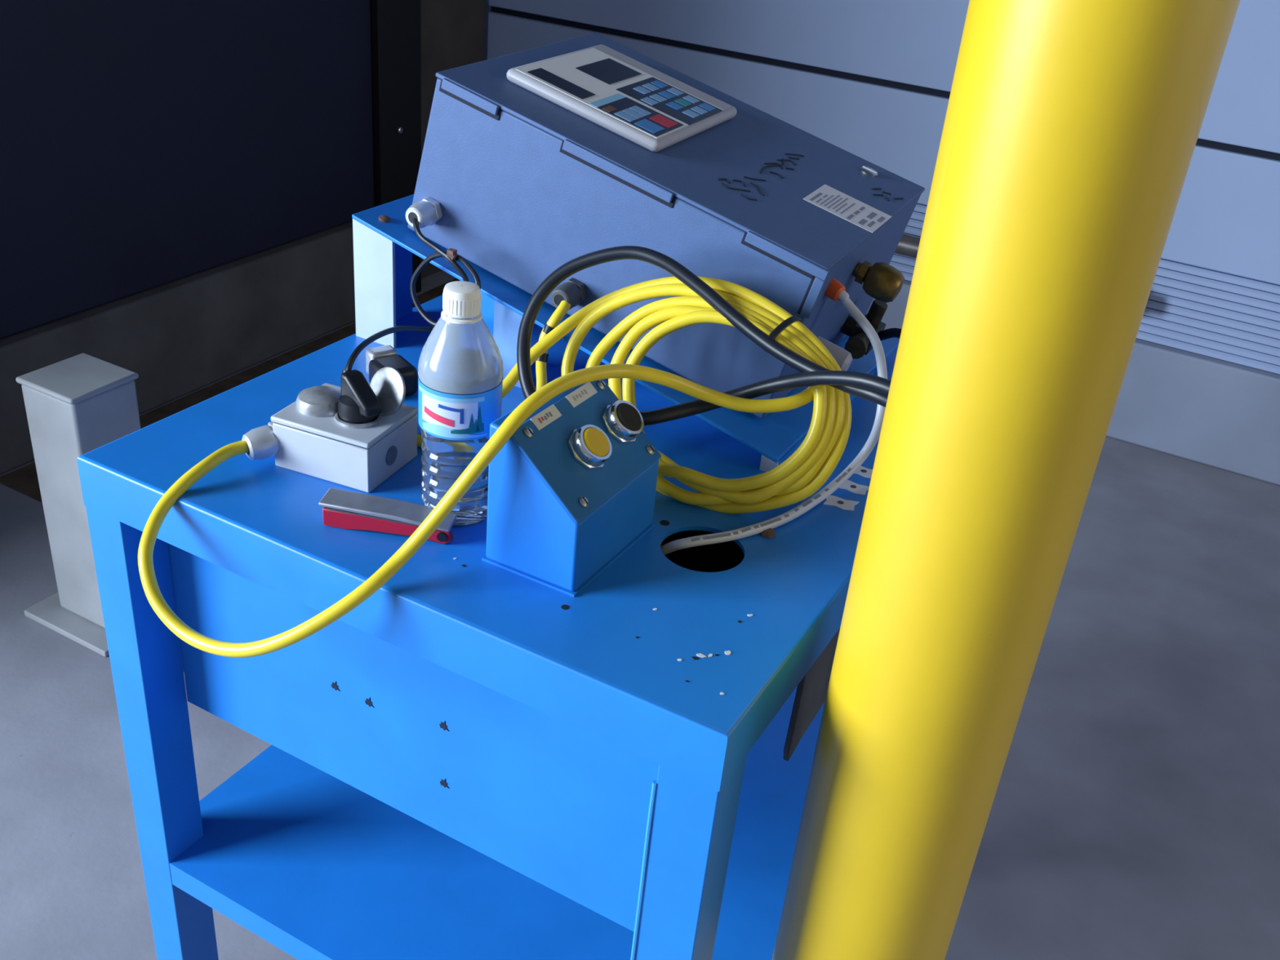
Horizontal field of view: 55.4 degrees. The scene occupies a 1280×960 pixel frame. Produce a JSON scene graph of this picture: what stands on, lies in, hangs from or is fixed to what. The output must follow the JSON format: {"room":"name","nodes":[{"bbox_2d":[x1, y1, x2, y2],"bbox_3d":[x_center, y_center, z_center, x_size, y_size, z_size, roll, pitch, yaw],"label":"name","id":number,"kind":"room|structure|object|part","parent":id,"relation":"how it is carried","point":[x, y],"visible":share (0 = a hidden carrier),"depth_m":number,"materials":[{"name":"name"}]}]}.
{"room":"factory workshop","nodes":[
{"label":"factory workshop","id":0,"kind":"room"},
{"bbox_2d":[0,0,485,338],"bbox_3d":[-1.121,-1.722,1.879,0.251,3.600,2.950,19,32,23],"label":"wall","id":1,"kind":"structure","parent":0,"point":[145,144],"depth_m":2.68,"materials":[{"name":"black"}]},
{"bbox_2d":[0,220,355,475],"bbox_3d":[-1.319,-0.138,2.441,0.075,0.266,2.395,19,32,23],"label":"trim","id":2,"kind":"structure","parent":1,"relation":"attached to","point":[182,336],"depth_m":2.84,"materials":[{"name":"concrete"}]},
{"bbox_3d":[-0.555,-2.082,2.640,0.065,3.580,0.173,19,32,23],"label":"door frame","id":3,"kind":"part","parent":1,"relation":"part of","materials":[{"name":"black"}]},
{"bbox_2d":[0,270,1279,959],"bbox_3d":[-0.625,1.400,0.224,9.000,0.120,7.500,19,32,23],"label":"floor","id":4,"kind":"structure","parent":0,"point":[1135,813],"depth_m":1.94,"materials":[{"name":"grey concrete"}]},
{"bbox_2d":[15,353,141,657],"bbox_3d":[-0.904,0.030,2.027,0.200,0.450,0.200,19,32,23],"label":"post","id":5,"kind":"object","parent":4,"relation":"on","point":[78,405],"visible":0.71,"depth_m":1.95,"materials":[{"name":"grey metal"}]},
{"bbox_3d":[-0.923,0.220,2.134,0.200,0.012,0.200,19,32,23],"label":"plate","id":6,"kind":"part","parent":5,"relation":"part of","materials":[{"name":"grey paint"}]},
{"bbox_2d":[0,278,459,502],"bbox_3d":[-0.626,-0.252,3.005,0.620,0.032,1.700,19,32,23],"label":"dirt","id":7,"kind":"object","parent":4,"relation":"on","point":[24,480],"visible":0.12,"depth_m":2.91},
{"bbox_2d":[76,294,899,959],"bbox_3d":[-0.059,0.271,1.385,0.605,0.804,0.752,19,32,23],"label":"workbench","id":8,"kind":"object","parent":4,"relation":"on","point":[477,759],"visible":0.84,"depth_m":1.02,"materials":[{"name":"blue metal"}]},
{"bbox_3d":[-0.474,0.327,1.222,0.042,0.796,0.046,19,32,23],"label":"leg","id":9,"kind":"part","parent":8,"relation":"part of","materials":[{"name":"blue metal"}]},
{"bbox_2d":[241,367,418,493],"bbox_3d":[-0.262,-0.053,1.023,0.121,0.086,0.096,15,31,17],"label":"junction box","id":10,"kind":"object","parent":8,"relation":"on","point":[308,436],"visible":0.86,"depth_m":1.01,"materials":[{"name":"grey paint"}]},
{"bbox_3d":[-0.269,-0.069,1.026,0.041,0.015,0.041,19,32,23],"label":"socket lid","id":11,"kind":"part","parent":10,"relation":"part of","materials":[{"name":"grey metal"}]},
{"bbox_3d":[-0.248,-0.055,1.027,0.095,0.005,0.079,15,31,17],"label":"plate","id":12,"kind":"part","parent":10,"relation":"part of","materials":[{"name":"grey paint"}]},
{"bbox_3d":[-0.212,-0.074,1.022,0.041,0.039,0.017,27,36,33],"label":"open lid","id":13,"kind":"part","parent":10,"relation":"part of","materials":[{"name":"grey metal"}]},
{"bbox_2d":[337,217,480,423],"bbox_3d":[-0.197,-0.148,1.089,0.078,0.102,0.264,7,29,3],"label":"extension cord","id":14,"kind":"object","parent":10,"relation":"attached to","point":[358,403],"visible":0.83,"depth_m":1.01,"materials":[{"name":"black plastic"}]},
{"bbox_2d":[318,488,457,544],"bbox_3d":[-0.196,0.029,0.954,0.106,0.022,0.025,8,29,5],"label":"stapler","id":15,"kind":"object","parent":8,"relation":"on","point":[343,509],"visible":0.96,"depth_m":0.95,"materials":[{"name":"red plastic"}]},
{"bbox_3d":[-0.199,0.025,0.952,0.086,0.004,0.021,8,29,5],"label":"blade","id":16,"kind":"part","parent":15,"relation":"part of","materials":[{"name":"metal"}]},
{"bbox_2d":[365,345,417,396],"bbox_3d":[-0.242,-0.103,1.170,0.040,0.033,0.057,-16,36,-33],"label":"plug","id":17,"kind":"object","parent":8,"relation":"on","point":[377,358],"visible":0.58,"depth_m":1.16,"materials":[{"name":"black plastic"}]},
{"bbox_2d":[417,280,503,526],"bbox_3d":[-0.139,-0.058,0.942,0.064,0.194,0.065,19,32,23],"label":"water bottle","id":18,"kind":"object","parent":8,"relation":"on","point":[460,368],"visible":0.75,"depth_m":0.91,"materials":[{"name":"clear plastic"}]},
{"bbox_2d":[137,275,851,657],"bbox_3d":[-0.122,-0.028,0.994,0.549,0.240,0.239,-7,32,-22],"label":"cable","id":19,"kind":"object","parent":8,"relation":"on","point":[811,464],"visible":0.83,"depth_m":0.99,"materials":[{"name":"yellow plastic"}]},
{"bbox_2d":[168,685,825,959],"bbox_3d":[-0.064,0.329,1.418,0.601,0.030,0.748,19,32,23],"label":"shelf","id":20,"kind":"object","parent":8,"relation":"attached to","point":[314,865],"depth_m":1.23,"materials":[{"name":"blue metal"}]},
{"bbox_2d":[481,369,661,596],"bbox_3d":[-0.049,-0.002,0.937,0.083,0.118,0.127,19,32,23],"label":"box","id":21,"kind":"object","parent":8,"relation":"on","point":[573,488],"visible":0.98,"depth_m":0.90,"materials":[{"name":"blue paint"}]},
{"bbox_3d":[-0.054,0.048,0.966,0.083,0.002,0.127,19,32,23],"label":"plate","id":22,"kind":"part","parent":21,"relation":"part of","materials":[{"name":"blue paint"}]},
{"bbox_3d":[-0.039,-0.026,0.919,0.063,0.054,0.127,19,32,23],"label":"plate","id":23,"kind":"part","parent":21,"relation":"part of","materials":[{"name":"blue paint"}]},
{"bbox_2d":[351,194,899,471],"bbox_3d":[0.002,-0.203,1.290,0.482,0.131,0.350,19,32,23],"label":"stand","id":24,"kind":"object","parent":8,"relation":"on","point":[384,245],"visible":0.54,"depth_m":1.20,"materials":[{"name":"blue metal"}]},
{"bbox_3d":[-0.268,-0.224,1.284,0.004,0.126,0.085,19,32,23],"label":"leg","id":25,"kind":"part","parent":24,"relation":"part of","materials":[{"name":"blue metal"}]},
{"bbox_3d":[-0.159,-0.155,1.211,0.047,0.097,0.004,19,32,23],"label":"leg","id":26,"kind":"part","parent":24,"relation":"part of","materials":[{"name":"blue metal"}]},
{"bbox_2d":[405,32,924,418],"bbox_3d":[0.061,-0.248,1.224,0.532,0.283,0.354,19,32,23],"label":"enclosure","id":27,"kind":"object","parent":24,"relation":"on","point":[534,162],"visible":0.94,"depth_m":1.14,"materials":[{"name":"metal"}]},
{"bbox_2d":[535,300,570,391],"bbox_3d":[-0.076,-0.087,1.090,0.035,0.109,0.181,1,30,-8],"label":"cable","id":28,"kind":"object","parent":27,"relation":"hanging from","point":[563,308],"visible":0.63,"depth_m":1.13,"materials":[{"name":"yellow plastic"}]},
{"bbox_3d":[-0.017,-0.384,1.200,0.160,0.039,0.160,19,32,23],"label":"keypad frame","id":29,"kind":"part","parent":27,"relation":"part of","materials":[{"name":"white plastic"}]},
{"bbox_3d":[0.054,-0.339,1.201,0.412,0.101,0.325,19,32,23],"label":"case lid","id":30,"kind":"part","parent":27,"relation":"part of","materials":[{"name":"metal"}]},
{"bbox_2d":[660,290,887,555],"bbox_3d":[0.122,-0.027,1.034,0.088,0.217,0.251,27,36,33],"label":"tube","id":31,"kind":"object","parent":27,"relation":"attached to","point":[709,539],"visible":0.77,"depth_m":1.06,"materials":[{"name":"white"}]},
{"bbox_3d":[0.230,-0.186,1.149,0.036,0.036,0.034,19,32,23],"label":"valve knob","id":32,"kind":"part","parent":27,"relation":"part of","materials":[{"name":"gold metal"}]},
{"bbox_3d":[0.184,-0.062,1.193,0.004,0.012,0.255,19,32,23],"label":"leg","id":33,"kind":"part","parent":24,"relation":"part of","materials":[{"name":"blue metal"}]},
{"bbox_3d":[0.013,0.497,1.004,0.046,0.796,0.046,19,32,23],"label":"leg","id":34,"kind":"part","parent":8,"relation":"part of","materials":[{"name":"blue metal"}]},
{"bbox_2d":[516,245,891,426],"bbox_3d":[0.059,0.286,1.173,0.454,0.967,0.112,19,32,23],"label":"cable","id":35,"kind":"object","parent":8,"relation":"on","point":[874,388],"visible":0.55,"depth_m":0.99,"materials":[{"name":"black rubber"}]},
{"bbox_2d":[772,0,1239,959],"bbox_3d":[0.232,0.006,0.756,0.214,1.929,0.240,19,32,23],"label":"pole","id":36,"kind":"object","parent":4,"relation":"on","point":[1071,129],"visible":1,"depth_m":0.69,"materials":[{"name":"yellow metal"}]},
{"bbox_2d":[484,0,1279,373],"bbox_3d":[2.428,-1.363,1.869,6.650,3.600,0.200,19,32,23],"label":"wall","id":37,"kind":"structure","parent":0,"point":[872,80],"depth_m":3.02,"materials":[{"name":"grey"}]},
{"bbox_3d":[0.407,-0.955,3.240,1.940,0.267,0.060,19,32,23],"label":"panel","id":38,"kind":"part","parent":37,"relation":"part of","materials":[{"name":"metal"}]},
{"bbox_3d":[0.449,-1.376,3.003,1.940,0.668,0.060,19,32,23],"label":"panel","id":39,"kind":"part","parent":37,"relation":"part of","materials":[{"name":"metal"}]},
{"bbox_2d":[894,234,1151,313],"bbox_3d":[0.540,-0.661,3.215,1.550,0.066,0.088,19,32,23],"label":"pipe","id":40,"kind":"object","parent":37,"relation":"attached to","point":[908,246],"visible":0.02,"depth_m":3.12,"materials":[{"name":"metal"}]},
{"bbox_2d":[866,280,1279,485],"bbox_3d":[2.292,0.125,2.619,6.360,0.260,0.125,19,32,23],"label":"trim","id":41,"kind":"structure","parent":37,"relation":"attached to","point":[1224,415],"depth_m":2.97,"materials":[{"name":"grey paint"}]},
{"bbox_3d":[2.089,-0.366,2.489,1.912,0.267,0.060,19,32,23],"label":"panel","id":42,"kind":"part","parent":37,"relation":"part of","materials":[{"name":"metal"}]},
{"bbox_3d":[2.131,-0.786,2.253,1.912,0.668,0.060,19,32,23],"label":"panel","id":43,"kind":"part","parent":37,"relation":"part of","materials":[{"name":"metal"}]}
]}

